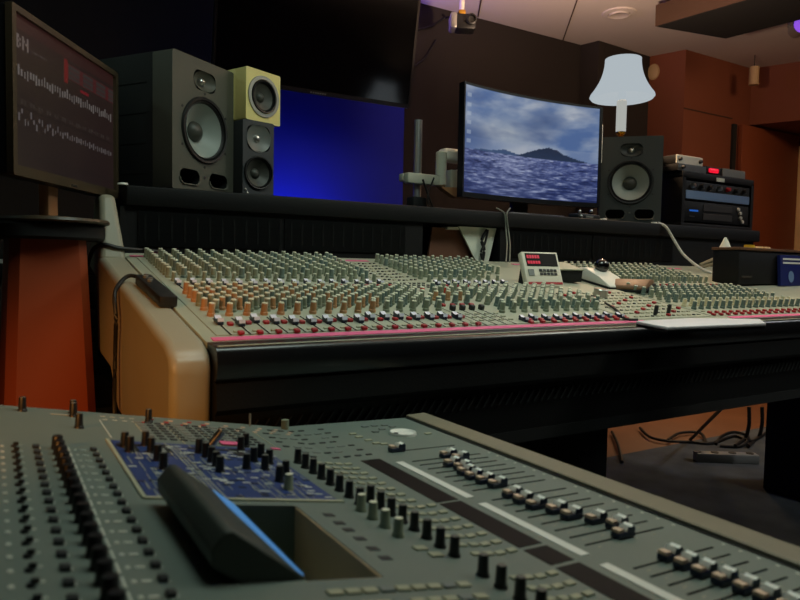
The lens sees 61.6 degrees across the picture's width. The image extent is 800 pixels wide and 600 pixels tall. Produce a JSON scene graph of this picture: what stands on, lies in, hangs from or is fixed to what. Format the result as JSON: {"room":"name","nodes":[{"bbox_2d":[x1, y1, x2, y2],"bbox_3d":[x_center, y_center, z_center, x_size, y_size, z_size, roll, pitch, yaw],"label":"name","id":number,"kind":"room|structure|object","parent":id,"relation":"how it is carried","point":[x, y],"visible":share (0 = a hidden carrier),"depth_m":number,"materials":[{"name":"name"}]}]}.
{"room":"studio","nodes":[
{"label":"studio","id":0,"kind":"room"},
{"bbox_2d":[0,0,580,328],"bbox_3d":[-1.113,-0.524,3.464,5.520,2.540,0.100,-1,4,-31],"label":"wall","id":1,"kind":"structure","parent":0,"point":[498,56],"depth_m":4.13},
{"bbox_2d":[273,90,403,204],"bbox_3d":[-0.428,-0.350,3.824,1.020,1.780,0.020,-1,4,-31],"label":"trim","id":2,"kind":"structure","parent":1,"relation":"attached to","point":[330,148],"depth_m":3.83,"materials":[{"name":"blue"}]},
{"bbox_2d":[414,39,436,66],"bbox_3d":[0.154,-1.510,4.103,0.165,0.192,0.012,-1,4,-31],"label":"cable","id":3,"kind":"object","parent":1,"relation":"attached to","point":[427,54],"visible":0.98,"depth_m":4.10,"materials":[{"name":"black plastic"}]},
{"bbox_2d":[418,16,449,30],"bbox_3d":[0.220,-1.691,4.080,0.209,0.124,0.114,-1,4,-31],"label":"cable","id":4,"kind":"object","parent":1,"relation":"attached to","point":[442,19],"visible":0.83,"depth_m":4.12,"materials":[{"name":"black plastic"}]},
{"bbox_2d":[421,0,799,67],"bbox_3d":[1.550,-1.674,1.550,8.100,0.063,6.010,-1,4,-31],"label":"ceiling","id":5,"kind":"structure","parent":0,"point":[580,22],"depth_m":4.47,"materials":[{"name":"beige paint"}]},
{"bbox_2d":[211,0,420,108],"bbox_3d":[-0.419,-1.351,3.428,1.080,0.605,0.241,-1,3,-29],"label":"television","id":6,"kind":"object","parent":5,"relation":"hanging from","point":[355,50],"visible":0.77,"depth_m":3.40,"materials":[{"name":"black"}]},
{"bbox_2d":[448,0,476,33],"bbox_3d":[0.350,-1.641,3.730,0.143,0.283,0.134,1,3,-3],"label":"ceiling camera","id":7,"kind":"object","parent":5,"relation":"hanging from","point":[460,23],"visible":1,"depth_m":3.70,"materials":[{"name":"white plastic"}]},
{"bbox_2d":[602,7,636,19],"bbox_3d":[1.364,-1.779,4.181,0.208,0.018,0.208,-1,4,-31],"label":"ceiling vent","id":8,"kind":"object","parent":5,"relation":"in","point":[616,13],"visible":1,"depth_m":4.15,"materials":[{"name":"beige"}]},
{"bbox_2d":[655,0,799,38],"bbox_3d":[2.021,-1.655,3.632,0.501,0.178,1.091,-1,4,-38],"label":"ceiling panel","id":9,"kind":"object","parent":5,"relation":"hanging from","point":[725,19],"visible":1,"depth_m":3.76,"materials":[{"name":"brown wood"}]},
{"bbox_2d":[748,55,759,85],"bbox_3d":[2.613,-1.696,4.950,0.068,0.217,0.067,-1,4,-31],"label":"pendant fixture","id":10,"kind":"object","parent":5,"relation":"hanging from","point":[753,70],"visible":1,"depth_m":4.93,"materials":[{"name":"brown metal"}]},
{"bbox_2d":[787,20,799,37],"bbox_3d":[2.484,-1.701,4.166,0.136,0.131,0.120,2,3,12],"label":"spotlight","id":11,"kind":"object","parent":5,"relation":"attached to","point":[794,27],"visible":0.76,"depth_m":4.15,"materials":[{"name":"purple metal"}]},
{"bbox_2d":[576,41,649,214],"bbox_3d":[1.541,-0.556,5.003,0.615,2.540,0.238,-1,4,-31],"label":"wall","id":12,"kind":"structure","parent":0,"point":[593,54],"depth_m":4.79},
{"bbox_2d":[607,403,766,456],"bbox_3d":[1.502,0.922,1.687,8.100,0.056,6.010,-1,4,-31],"label":"floor","id":13,"kind":"structure","parent":0,"point":[630,438],"depth_m":4.04,"materials":[{"name":"brown wood"}]},
{"bbox_2d":[88,267,120,413],"bbox_3d":[-1.116,0.325,2.644,0.500,0.920,0.408,-1,4,-31],"label":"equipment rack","id":14,"kind":"object","parent":13,"relation":"on","point":[103,387],"visible":0.03,"depth_m":2.42,"materials":[{"name":"black metal"}]},
{"bbox_2d":[606,427,799,546],"bbox_3d":[1.883,0.895,1.254,7.300,0.058,4.480,-1,4,-31],"label":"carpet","id":15,"kind":"object","parent":13,"relation":"on","point":[735,493],"depth_m":3.00,"materials":[{"name":"grey carpet"}]},
{"bbox_2d":[0,220,104,411],"bbox_3d":[-0.834,0.334,1.588,0.256,1.024,0.218,-1,4,-35],"label":"podium","id":16,"kind":"object","parent":15,"relation":"on","point":[46,355],"visible":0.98,"depth_m":1.51,"materials":[{"name":"red wood"}]},
{"bbox_2d":[0,2,118,225],"bbox_3d":[-0.807,-0.386,1.555,0.249,0.415,0.490,1,3,0],"label":"computer monitor","id":17,"kind":"object","parent":16,"relation":"on","point":[59,129],"visible":1,"depth_m":1.48,"materials":[{"name":"black plastic"},{"name":"glass"}]},
{"bbox_2d":[0,396,799,599],"bbox_3d":[0.037,0.529,0.585,0.661,0.771,1.060,-1,4,-31],"label":"mixer","id":18,"kind":"object","parent":15,"relation":"on","point":[94,505],"visible":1,"depth_m":0.62,"materials":[{"name":"grey"}]},
{"bbox_2d":[11,442,18,446],"bbox_3d":[-0.384,0.144,0.669,0.006,0.005,0.006,12,-3,-31],"label":"toggle switch","id":19,"kind":"object","parent":18,"relation":"attached to","point":[15,444],"depth_m":0.67,"materials":[{"name":"black plastic"}]},
{"bbox_2d":[11,447,19,452],"bbox_3d":[-0.372,0.145,0.650,0.006,0.005,0.006,12,-3,-31],"label":"toggle switch","id":20,"kind":"object","parent":18,"relation":"attached to","point":[16,449],"depth_m":0.65,"materials":[{"name":"black plastic"}]},
{"bbox_2d":[12,453,19,458],"bbox_3d":[-0.361,0.146,0.631,0.006,0.005,0.006,12,-3,-31],"label":"toggle switch","id":21,"kind":"object","parent":18,"relation":"attached to","point":[17,455],"depth_m":0.63,"materials":[{"name":"black plastic"}]},
{"bbox_2d":[13,459,20,464],"bbox_3d":[-0.349,0.147,0.612,0.006,0.005,0.006,12,-3,-31],"label":"toggle switch","id":22,"kind":"object","parent":18,"relation":"attached to","point":[18,461],"depth_m":0.61,"materials":[{"name":"black plastic"}]},
{"bbox_2d":[13,465,21,471],"bbox_3d":[-0.338,0.149,0.593,0.006,0.005,0.006,12,-3,-31],"label":"toggle switch","id":23,"kind":"object","parent":18,"relation":"attached to","point":[18,468],"depth_m":0.59,"materials":[{"name":"black plastic"}]},
{"bbox_2d":[14,472,22,478],"bbox_3d":[-0.326,0.150,0.574,0.006,0.005,0.006,12,-3,-31],"label":"toggle switch","id":24,"kind":"object","parent":18,"relation":"attached to","point":[19,475],"depth_m":0.57,"materials":[{"name":"black plastic"}]},
{"bbox_2d":[15,479,24,486],"bbox_3d":[-0.315,0.151,0.555,0.006,0.005,0.006,12,-3,-31],"label":"toggle switch","id":25,"kind":"object","parent":18,"relation":"attached to","point":[21,482],"depth_m":0.55,"materials":[{"name":"black plastic"}]},
{"bbox_2d":[16,487,25,494],"bbox_3d":[-0.303,0.152,0.536,0.006,0.005,0.006,12,-3,-31],"label":"toggle switch","id":26,"kind":"object","parent":18,"relation":"attached to","point":[21,490],"depth_m":0.54,"materials":[{"name":"black plastic"}]},
{"bbox_2d":[17,495,26,502],"bbox_3d":[-0.292,0.154,0.517,0.006,0.005,0.006,12,-3,-31],"label":"toggle switch","id":27,"kind":"object","parent":18,"relation":"attached to","point":[22,499],"depth_m":0.52,"materials":[{"name":"black plastic"}]},
{"bbox_2d":[18,505,28,512],"bbox_3d":[-0.280,0.155,0.499,0.006,0.005,0.006,12,-3,-31],"label":"toggle switch","id":28,"kind":"object","parent":18,"relation":"attached to","point":[21,508],"depth_m":0.50,"materials":[{"name":"black plastic"}]},
{"bbox_2d":[19,514,29,522],"bbox_3d":[-0.269,0.156,0.480,0.006,0.005,0.006,12,-3,-31],"label":"toggle switch","id":29,"kind":"object","parent":18,"relation":"attached to","point":[25,518],"depth_m":0.48,"materials":[{"name":"black plastic"}]},
{"bbox_2d":[20,525,31,533],"bbox_3d":[-0.257,0.157,0.461,0.006,0.005,0.006,12,-3,-31],"label":"toggle switch","id":30,"kind":"object","parent":18,"relation":"attached to","point":[24,529],"depth_m":0.46,"materials":[{"name":"black plastic"}]},
{"bbox_2d":[21,536,32,545],"bbox_3d":[-0.245,0.158,0.442,0.006,0.005,0.006,12,-3,-31],"label":"toggle switch","id":31,"kind":"object","parent":18,"relation":"attached to","point":[28,540],"depth_m":0.44,"materials":[{"name":"black plastic"}]},
{"bbox_2d":[23,549,34,558],"bbox_3d":[-0.234,0.160,0.423,0.006,0.005,0.006,12,-3,-31],"label":"toggle switch","id":32,"kind":"object","parent":18,"relation":"attached to","point":[27,553],"depth_m":0.42,"materials":[{"name":"black plastic"}]},
{"bbox_2d":[24,562,37,572],"bbox_3d":[-0.222,0.161,0.404,0.006,0.005,0.006,12,-3,-31],"label":"toggle switch","id":33,"kind":"object","parent":18,"relation":"attached to","point":[29,567],"depth_m":0.40,"materials":[{"name":"black plastic"}]},
{"bbox_2d":[26,577,39,588],"bbox_3d":[-0.211,0.162,0.385,0.006,0.005,0.006,12,-3,-31],"label":"toggle switch","id":34,"kind":"object","parent":18,"relation":"attached to","point":[31,582],"depth_m":0.38,"materials":[{"name":"black plastic"}]},
{"bbox_2d":[29,594,41,599],"bbox_3d":[-0.199,0.163,0.366,0.006,0.005,0.006,12,-3,-31],"label":"toggle switch","id":35,"kind":"object","parent":18,"relation":"attached to","point":[31,596],"depth_m":0.37,"materials":[{"name":"black plastic"}]},
{"bbox_2d":[90,194,799,499],"bbox_3d":[0.584,0.280,2.328,2.965,1.106,1.351,-1,4,-31],"label":"mixing console","id":36,"kind":"object","parent":15,"relation":"on","point":[302,320],"visible":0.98,"depth_m":1.50,"materials":[{"name":"black"}]},
{"bbox_2d":[87,243,157,270],"bbox_3d":[-0.703,-0.085,1.672,0.188,0.113,0.083,0,3,-12],"label":"cable","id":37,"kind":"object","parent":36,"relation":"attached to","point":[98,245],"visible":0.78,"depth_m":1.64,"materials":[{"name":"black plastic"}]},
{"bbox_2d":[135,273,177,306],"bbox_3d":[-0.473,-0.021,1.298,0.032,0.058,0.200,-1,4,-34],"label":"switch box","id":38,"kind":"object","parent":36,"relation":"on","point":[162,296],"visible":1,"depth_m":1.26,"materials":[{"name":"black plastic"}]},
{"bbox_2d":[112,274,135,413],"bbox_3d":[-0.563,0.108,1.372,0.039,0.323,0.070,3,4,36],"label":"cable","id":39,"kind":"object","parent":38,"relation":"hanging from","point":[114,296],"visible":0.8,"depth_m":1.36,"materials":[{"name":"black plastic"}]},
{"bbox_2d":[115,185,759,241],"bbox_3d":[0.357,-0.294,2.702,2.830,0.068,0.575,-1,4,-31],"label":"shelf","id":40,"kind":"object","parent":36,"relation":"on","point":[129,195],"depth_m":2.14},
{"bbox_2d":[100,49,233,191],"bbox_3d":[-0.699,-0.494,1.966,0.337,0.369,0.253,2,3,25],"label":"speaker","id":41,"kind":"object","parent":40,"relation":"on","point":[176,107],"visible":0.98,"depth_m":1.84,"materials":[{"name":"painted wood"},{"name":"black plastic"},{"name":"rubber"}]},
{"bbox_2d":[233,119,273,194],"bbox_3d":[-0.476,-0.425,2.070,0.108,0.229,0.157,-2,4,-44],"label":"speaker","id":42,"kind":"object","parent":40,"relation":"on","point":[253,148],"visible":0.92,"depth_m":2.02,"materials":[{"name":"painted wood"},{"name":"black plastic"},{"name":"rubber"}]},
{"bbox_2d":[228,66,279,126],"bbox_3d":[-0.471,-0.617,2.071,0.157,0.153,0.138,3,4,36],"label":"speaker","id":43,"kind":"object","parent":42,"relation":"on","point":[256,92],"visible":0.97,"depth_m":2.01},
{"bbox_2d":[399,119,460,206],"bbox_3d":[0.146,-0.496,2.537,0.306,0.343,0.114,-1,4,-31],"label":"monitor arm","id":44,"kind":"object","parent":40,"relation":"on","point":[442,177],"visible":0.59,"depth_m":2.49,"materials":[{"name":"silver painted metal"}]},
{"bbox_2d":[427,227,474,260],"bbox_3d":[0.189,-0.185,2.345,0.229,0.130,0.010,-1,4,-31],"label":"cardboard sheet","id":45,"kind":"object","parent":40,"relation":"hanging from","point":[444,242],"visible":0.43,"depth_m":2.32,"materials":[{"name":"brown cardboard"}]},
{"bbox_2d":[458,226,495,260],"bbox_3d":[0.271,-0.188,2.366,0.168,0.136,0.006,-1,4,-31],"label":"paper sheet","id":46,"kind":"object","parent":40,"relation":"hanging from","point":[471,235],"visible":0.64,"depth_m":2.36,"materials":[{"name":"white paper"}]},
{"bbox_2d":[480,229,488,260],"bbox_3d":[0.295,-0.191,2.363,0.038,0.118,0.016,-1,4,-31],"label":"hanging cable","id":47,"kind":"object","parent":40,"relation":"hanging from","point":[485,234],"visible":0.94,"depth_m":2.36,"materials":[{"name":"black plastic"}]},
{"bbox_2d":[496,207,507,261],"bbox_3d":[0.363,-0.225,2.300,0.039,0.195,0.158,1,3,-6],"label":"cable","id":48,"kind":"object","parent":40,"relation":"hanging from","point":[496,207],"visible":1,"depth_m":2.36,"materials":[{"name":"grey plastic"}]},
{"bbox_2d":[506,207,510,262],"bbox_3d":[0.375,-0.228,2.319,0.018,0.199,0.185,1,3,7],"label":"cable","id":49,"kind":"object","parent":40,"relation":"hanging from","point":[510,207],"visible":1,"depth_m":2.35,"materials":[{"name":"grey plastic"}]},
{"bbox_2d":[457,81,602,216],"bbox_3d":[0.493,-0.556,2.642,0.704,0.464,0.180,-1,3,-30],"label":"monitor","id":50,"kind":"object","parent":40,"relation":"on","point":[519,150],"visible":1,"depth_m":2.60,"materials":[{"name":"black"}]},
{"bbox_2d":[568,210,599,218],"bbox_3d":[0.727,-0.337,2.639,0.135,0.037,0.055,-1,4,-37],"label":"controller","id":51,"kind":"object","parent":40,"relation":"on","point":[579,214],"visible":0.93,"depth_m":2.61,"materials":[{"name":"black plastic"}]},
{"bbox_2d":[597,135,663,222],"bbox_3d":[1.017,-0.516,2.993,0.253,0.368,0.307,2,3,15],"label":"speaker","id":52,"kind":"object","parent":40,"relation":"on","point":[631,166],"visible":0.94,"depth_m":2.86,"materials":[{"name":"plastic"},{"name":"wood"},{"name":"metal"}]},
{"bbox_2d":[589,54,655,136],"bbox_3d":[0.964,-0.871,2.916,0.273,0.345,0.273,-1,4,-31],"label":"table lamp","id":53,"kind":"object","parent":52,"relation":"on","point":[623,82],"visible":0.99,"depth_m":2.85,"materials":[{"name":"white fabric"}]},
{"bbox_2d":[661,171,753,229],"bbox_3d":[1.416,-0.469,3.317,0.553,0.254,0.370,-1,4,-31],"label":"case","id":54,"kind":"object","parent":40,"relation":"on","point":[689,198],"visible":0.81,"depth_m":3.13,"materials":[{"name":"black metal"}]},
{"bbox_2d":[663,163,705,173],"bbox_3d":[1.286,-0.607,3.149,0.202,0.032,0.217,-1,4,-31],"label":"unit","id":55,"kind":"object","parent":54,"relation":"on","point":[674,167],"visible":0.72,"depth_m":3.06,"materials":[{"name":"black"}]},
{"bbox_2d":[663,154,702,165],"bbox_3d":[1.277,-0.643,3.152,0.190,0.039,0.217,-1,4,-31],"label":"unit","id":56,"kind":"object","parent":55,"relation":"on","point":[670,159],"visible":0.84,"depth_m":3.06,"materials":[{"name":"silver metal"}]},
{"bbox_2d":[703,166,744,178],"bbox_3d":[1.505,-0.612,3.277,0.317,0.038,0.186,-1,4,-31],"label":"display unit","id":57,"kind":"object","parent":54,"relation":"on","point":[709,170],"visible":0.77,"depth_m":3.20,"materials":[{"name":"black"}]},
{"bbox_2d":[518,252,563,286],"bbox_3d":[0.408,-0.060,1.967,0.126,0.160,0.071,0,3,-23],"label":"controller","id":58,"kind":"object","parent":36,"relation":"on","point":[535,267],"visible":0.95,"depth_m":1.95,"materials":[{"name":"beige plastic"}]},
{"bbox_2d":[559,262,583,281],"bbox_3d":[0.500,-0.089,2.103,0.099,0.062,0.128,0,3,-14],"label":"box","id":59,"kind":"object","parent":36,"relation":"on","point":[569,273],"visible":0.54,"depth_m":2.05,"materials":[{"name":"black"}]},
{"bbox_2d":[579,259,619,288],"bbox_3d":[0.633,-0.084,2.114,0.084,0.093,0.172,0,3,-26],"label":"trackball","id":60,"kind":"object","parent":36,"relation":"on","point":[599,275],"visible":0.81,"depth_m":2.10,"materials":[{"name":"white plastic"}]},
{"bbox_2d":[604,302,637,320],"bbox_3d":[0.535,0.027,1.655,0.027,0.035,0.187,1,3,-6],"label":"cable","id":61,"kind":"object","parent":36,"relation":"on","point":[606,303],"visible":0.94,"depth_m":1.63,"materials":[{"name":"black plastic"}]},
{"bbox_2d":[615,279,655,292],"bbox_3d":[0.707,-0.045,2.062,0.124,0.040,0.113,3,4,34],"label":"wrist rest","id":62,"kind":"object","parent":36,"relation":"on","point":[620,284],"visible":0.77,"depth_m":2.02,"materials":[{"name":"brown wood"}]},
{"bbox_2d":[658,222,711,273],"bbox_3d":[1.211,-0.196,2.683,0.165,0.246,0.368,0,3,-17],"label":"cable","id":63,"kind":"object","parent":36,"relation":"on","point":[662,224],"visible":0.77,"depth_m":2.80,"materials":[{"name":"white plastic"}]},
{"bbox_2d":[636,318,765,332],"bbox_3d":[0.680,0.054,1.498,0.420,0.013,0.157,-1,4,-31],"label":"tray","id":64,"kind":"object","parent":36,"relation":"on","point":[683,324],"visible":1,"depth_m":1.44,"materials":[{"name":"white plastic"}]},
{"bbox_2d":[699,258,712,265],"bbox_3d":[1.300,-0.174,2.776,0.135,0.074,0.032,1,3,-4],"label":"strap","id":65,"kind":"object","parent":36,"relation":"on","point":[711,259],"visible":0.42,"depth_m":2.77,"materials":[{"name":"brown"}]},
{"bbox_2d":[701,262,712,267],"bbox_3d":[1.300,-0.151,2.777,0.133,0.050,0.032,1,3,-4],"label":"strap","id":66,"kind":"object","parent":36,"relation":"on","point":[708,264],"visible":0.4,"depth_m":2.77,"materials":[{"name":"brown"}]},
{"bbox_2d":[712,247,799,285],"bbox_3d":[1.433,-0.126,2.630,0.608,0.144,0.110,-1,4,-36],"label":"equipment box","id":67,"kind":"object","parent":36,"relation":"on","point":[736,266],"visible":0.77,"depth_m":2.47,"materials":[{"name":"plastic"},{"name":"metal"}]},
{"bbox_2d":[720,237,730,246],"bbox_3d":[1.204,-0.214,2.484,0.040,0.037,0.039,-1,4,-31],"label":"paper cone","id":68,"kind":"object","parent":67,"relation":"on","point":[725,243],"visible":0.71,"depth_m":2.47,"materials":[{"name":"white paper"}]},
{"bbox_2d":[777,255,799,285],"bbox_3d":[1.518,-0.114,2.616,0.170,0.118,0.019,-1,4,-36],"label":"card","id":69,"kind":"object","parent":36,"relation":"on","point":[788,267],"visible":1,"depth_m":2.60,"materials":[{"name":"blue paper"}]},
{"bbox_2d":[611,431,623,462],"bbox_3d":[1.151,0.771,3.551,0.025,0.016,0.611,2,3,13],"label":"cable","id":70,"kind":"object","parent":15,"relation":"on","point":[612,432],"visible":1,"depth_m":3.49,"materials":[{"name":"black plastic"}]},
{"bbox_2d":[667,431,706,441],"bbox_3d":[1.610,0.768,3.782,0.208,0.016,0.269,2,3,20],"label":"cable","id":71,"kind":"object","parent":15,"relation":"on","point":[681,432],"visible":0.91,"depth_m":3.81,"materials":[{"name":"black plastic"}]},
{"bbox_2d":[639,427,765,444],"bbox_3d":[1.792,0.770,3.798,0.810,0.016,0.336,1,3,-1],"label":"cable","id":72,"kind":"object","parent":15,"relation":"on","point":[640,428],"visible":0.9,"depth_m":3.69,"materials":[{"name":"black plastic"}]},
{"bbox_2d":[689,410,721,440],"bbox_3d":[1.486,0.613,3.256,0.037,0.375,0.907,2,3,16],"label":"cable","id":73,"kind":"object","parent":15,"relation":"on","point":[716,413],"visible":0.89,"depth_m":3.32,"materials":[{"name":"black plastic"}]},
{"bbox_2d":[715,431,749,447],"bbox_3d":[1.853,0.775,3.729,0.151,0.016,0.414,3,4,34],"label":"cable","id":74,"kind":"object","parent":15,"relation":"on","point":[745,443],"visible":0.9,"depth_m":3.67,"materials":[{"name":"black plastic"}]},
{"bbox_2d":[733,407,750,447],"bbox_3d":[1.873,0.688,3.652,0.053,0.207,0.250,3,4,38],"label":"hanging cable","id":75,"kind":"object","parent":15,"relation":"on","point":[748,428],"visible":0.98,"depth_m":3.67,"materials":[{"name":"black plastic"}]},
{"bbox_2d":[746,407,763,447],"bbox_3d":[1.962,0.700,3.691,0.050,0.208,0.326,3,4,37],"label":"hanging cable","id":76,"kind":"object","parent":15,"relation":"on","point":[760,432],"visible":0.91,"depth_m":3.73,"materials":[{"name":"black plastic"}]},
{"bbox_3d":[-1.786,0.366,2.072,0.960,0.874,0.350,-1,4,-31],"label":"keyboard stand","id":77,"kind":"object","parent":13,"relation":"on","visible":0},
{"bbox_2d":[0,248,2,278],"bbox_3d":[-1.780,-0.121,2.050,1.000,0.100,0.400,-1,4,-31],"label":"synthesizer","id":78,"kind":"object","parent":77,"relation":"on","point":[1,249],"visible":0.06,"depth_m":2.13,"materials":[{"name":"black"}]},
{"bbox_2d":[647,50,799,169],"bbox_3d":[2.699,-0.565,5.582,1.965,2.540,0.455,-1,4,-31],"label":"wall","id":79,"kind":"structure","parent":0,"point":[686,78],"depth_m":4.99,"materials":[{"name":"brown wood"}]},
{"bbox_2d":[648,64,659,79],"bbox_3d":[1.886,-1.702,5.001,0.092,0.120,0.020,4,4,42],"label":"wall sensor","id":80,"kind":"object","parent":79,"relation":"attached to","point":[653,70],"visible":1,"depth_m":4.99,"materials":[{"name":"brown plastic"}]},
{"bbox_2d":[684,108,732,118],"bbox_3d":[2.312,-1.396,5.023,0.590,0.008,0.004,-1,4,-31],"label":"trim","id":81,"kind":"structure","parent":79,"relation":"attached to","point":[684,108],"depth_m":5.01,"materials":[{"name":"brown wood"}]},
{"bbox_2d":[729,124,799,249],"bbox_3d":[3.009,-0.322,5.461,1.045,2.080,0.100,-1,4,-31],"label":"door","id":82,"kind":"structure","parent":79,"relation":"in","point":[769,158],"depth_m":5.43,"materials":[{"name":"orange wood"}]},
{"bbox_2d":[749,62,799,135],"bbox_3d":[3.472,-1.579,5.150,1.071,0.440,0.975,-1,4,-31],"label":"wall","id":83,"kind":"structure","parent":0,"point":[775,102],"depth_m":5.19,"materials":[{"name":"brown wood"}]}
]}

